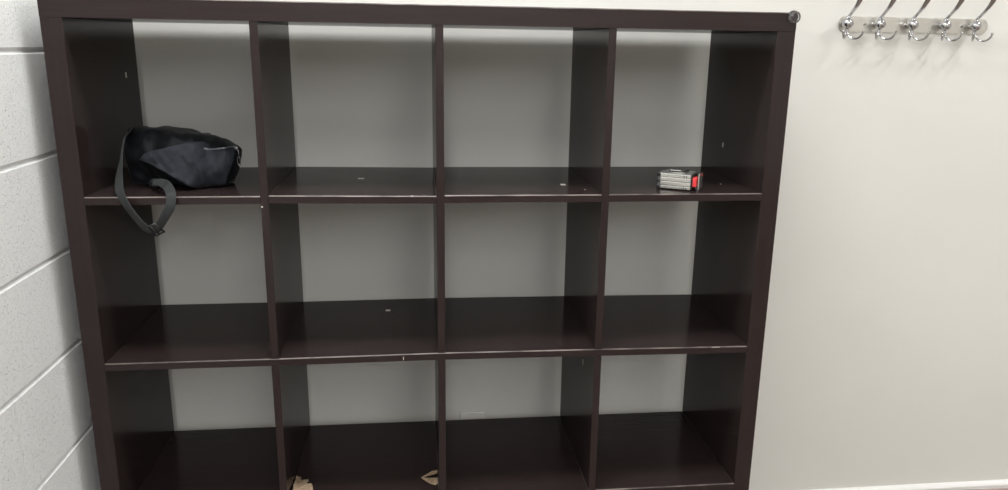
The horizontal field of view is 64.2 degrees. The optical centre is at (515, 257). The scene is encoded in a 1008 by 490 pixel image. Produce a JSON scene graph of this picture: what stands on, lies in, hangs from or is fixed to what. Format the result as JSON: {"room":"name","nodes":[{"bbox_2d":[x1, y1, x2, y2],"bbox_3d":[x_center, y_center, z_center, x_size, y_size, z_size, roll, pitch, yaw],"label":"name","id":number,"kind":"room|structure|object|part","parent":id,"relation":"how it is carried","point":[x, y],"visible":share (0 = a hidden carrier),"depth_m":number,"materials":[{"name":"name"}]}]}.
{"room":"changing room","nodes":[
{"label":"changing room","id":0,"kind":"room"},
{"bbox_2d":[0,0,100,489],"bbox_3d":[-0.584,0.528,-1.855,0.150,2.709,7.830,-1,15,-7],"label":"wall","id":1,"kind":"structure","parent":0,"point":[47,442],"depth_m":1.54,"materials":[{"name":"white paint"}]},
{"bbox_2d":[133,0,1007,489],"bbox_3d":[1.167,-0.531,2.238,4.732,2.709,0.150,-1,15,-7],"label":"wall","id":2,"kind":"structure","parent":0,"point":[885,355],"depth_m":2.17,"materials":[{"name":"white paint"}]},
{"bbox_2d":[460,411,484,419],"bbox_3d":[-0.122,0.490,2.270,0.070,0.115,0.007,-1,15,-7],"label":"wall outlet","id":3,"kind":"object","parent":2,"relation":"attached to","point":[476,414],"visible":0.21,"depth_m":2.26,"materials":[{"name":"white plastic"}]},
{"bbox_2d":[810,479,1007,489],"bbox_3d":[1.155,0.754,2.496,4.332,0.092,0.013,-1,15,-7],"label":"baseboard","id":4,"kind":"structure","parent":2,"relation":"attached to","point":[986,484],"depth_m":2.51,"materials":[{"name":"white paint"}]},
{"bbox_2d":[838,0,996,41],"bbox_3d":[1.050,-0.632,2.066,0.438,0.145,0.100,-1,15,-7],"label":"hook rail","id":5,"kind":"object","parent":2,"relation":"attached to","point":[943,26],"visible":1,"depth_m":2.10,"materials":[{"name":"silver metal"}]},
{"bbox_3d":[0.864,-0.651,2.030,0.017,0.097,0.084,-1,15,-7],"label":"arm","id":6,"kind":"part","parent":5,"relation":"part of","materials":[{"name":"silver metal"}]},
{"bbox_3d":[0.952,-0.652,2.041,0.017,0.097,0.084,-1,15,-7],"label":"arm","id":7,"kind":"part","parent":5,"relation":"part of","materials":[{"name":"silver metal"}]},
{"bbox_3d":[1.043,-0.653,2.052,0.017,0.097,0.084,-1,15,-7],"label":"arm","id":8,"kind":"part","parent":5,"relation":"part of","materials":[{"name":"silver metal"}]},
{"bbox_3d":[1.134,-0.655,2.063,0.017,0.097,0.084,-1,15,-7],"label":"arm","id":9,"kind":"part","parent":5,"relation":"part of","materials":[{"name":"silver metal"}]},
{"bbox_3d":[1.220,-0.656,2.073,0.017,0.097,0.084,-1,15,-7],"label":"arm","id":10,"kind":"part","parent":5,"relation":"part of","materials":[{"name":"silver metal"}]},
{"bbox_3d":[1.618,1.852,-1.228,4.732,0.100,8.230,-1,15,-7],"label":"floor","id":11,"kind":"structure","parent":0,"visible":0},
{"bbox_2d":[37,0,800,489],"bbox_3d":[-0.182,0.167,1.930,1.474,1.472,0.399,-1,15,-7],"label":"bookcase","id":12,"kind":"object","parent":11,"relation":"on","point":[130,340],"visible":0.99,"depth_m":1.83,"materials":[{"name":"black wood"}]},
{"bbox_3d":[-0.895,0.178,1.849,0.039,1.392,0.390,-1,15,-7],"label":"panel","id":13,"kind":"part","parent":12,"relation":"part of","materials":[{"name":"black wood"}]},
{"bbox_3d":[-0.703,-0.162,1.782,0.336,0.016,0.390,-1,15,-7],"label":"shelf","id":14,"kind":"part","parent":12,"relation":"part of","materials":[{"name":"black wood"}]},
{"bbox_2d":[115,125,241,236],"bbox_3d":[-0.699,-0.166,1.671,0.237,0.205,0.248,-1,15,-7],"label":"bag","id":15,"kind":"object","parent":12,"relation":"on","point":[162,156],"visible":1,"depth_m":1.66,"materials":[{"name":"black fabric"}]},
{"bbox_3d":[-0.590,-0.214,1.707,0.012,0.042,0.008,-1,15,-7],"label":"zipper pull","id":16,"kind":"part","parent":15,"relation":"part of","materials":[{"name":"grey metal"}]},
{"bbox_3d":[-0.715,0.516,1.962,0.336,0.016,0.390,-1,15,-7],"label":"shelf","id":17,"kind":"part","parent":12,"relation":"part of","materials":[{"name":"black wood"}]},
{"bbox_2d":[293,476,312,489],"bbox_3d":[-0.492,0.532,1.860,0.049,0.012,0.112,-1,15,-7],"label":"cardboard","id":18,"kind":"object","parent":12,"relation":"on","point":[299,484],"visible":1,"depth_m":1.86,"materials":[{"name":"beige cardboard"}]},
{"bbox_3d":[-0.354,-0.167,1.824,0.337,0.019,0.390,-1,15,-7],"label":"shelf","id":19,"kind":"part","parent":12,"relation":"part of","materials":[{"name":"black wood"}]},
{"bbox_3d":[-0.365,0.511,2.004,0.337,0.016,0.390,-1,15,-7],"label":"shelf","id":20,"kind":"part","parent":12,"relation":"part of","materials":[{"name":"black wood"}]},
{"bbox_3d":[-0.174,-0.523,1.751,1.468,0.038,0.390,-1,15,-7],"label":"panel","id":21,"kind":"part","parent":12,"relation":"part of","materials":[{"name":"black wood"}]},
{"bbox_3d":[-0.186,0.168,1.935,1.390,0.021,0.390,-1,15,-7],"label":"shelf","id":22,"kind":"part","parent":12,"relation":"part of","materials":[{"name":"black wood"}]},
{"bbox_2d":[421,470,437,484],"bbox_3d":[-0.205,0.524,1.904,0.040,0.013,0.051,-1,15,-7],"label":"cardboard","id":23,"kind":"object","parent":12,"relation":"on","point":[434,481],"visible":1,"depth_m":1.91,"materials":[{"name":"brown cardboard"}]},
{"bbox_3d":[-0.018,0.505,2.046,0.332,0.016,0.390,-1,15,-7],"label":"shelf","id":24,"kind":"part","parent":12,"relation":"part of","materials":[{"name":"black wood"}]},
{"bbox_3d":[-0.006,-0.172,1.866,0.332,0.016,0.390,-1,15,-7],"label":"shelf","id":25,"kind":"part","parent":12,"relation":"part of","materials":[{"name":"black wood"}]},
{"bbox_3d":[0.331,0.500,2.088,0.338,0.016,0.390,-1,15,-7],"label":"shelf","id":26,"kind":"part","parent":12,"relation":"part of","materials":[{"name":"black wood"}]},
{"bbox_2d":[656,168,702,189],"bbox_3d":[0.367,-0.175,1.782,0.092,0.041,0.067,8,16,24],"label":"box","id":27,"kind":"object","parent":12,"relation":"on","point":[673,178],"visible":1,"depth_m":1.76,"materials":[{"name":"grey cardboard"}]},
{"bbox_3d":[0.350,-0.166,1.759,0.068,0.033,0.008,8,16,24],"label":"plate","id":28,"kind":"part","parent":27,"relation":"part of","materials":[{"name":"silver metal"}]},
{"bbox_3d":[0.342,-0.178,1.907,0.338,0.016,0.390,-1,15,-7],"label":"shelf","id":29,"kind":"part","parent":12,"relation":"part of","materials":[{"name":"black wood"}]},
{"bbox_3d":[0.524,0.157,2.020,0.039,1.392,0.390,-1,15,-7],"label":"panel","id":30,"kind":"part","parent":12,"relation":"part of","materials":[{"name":"black wood"}]}
]}

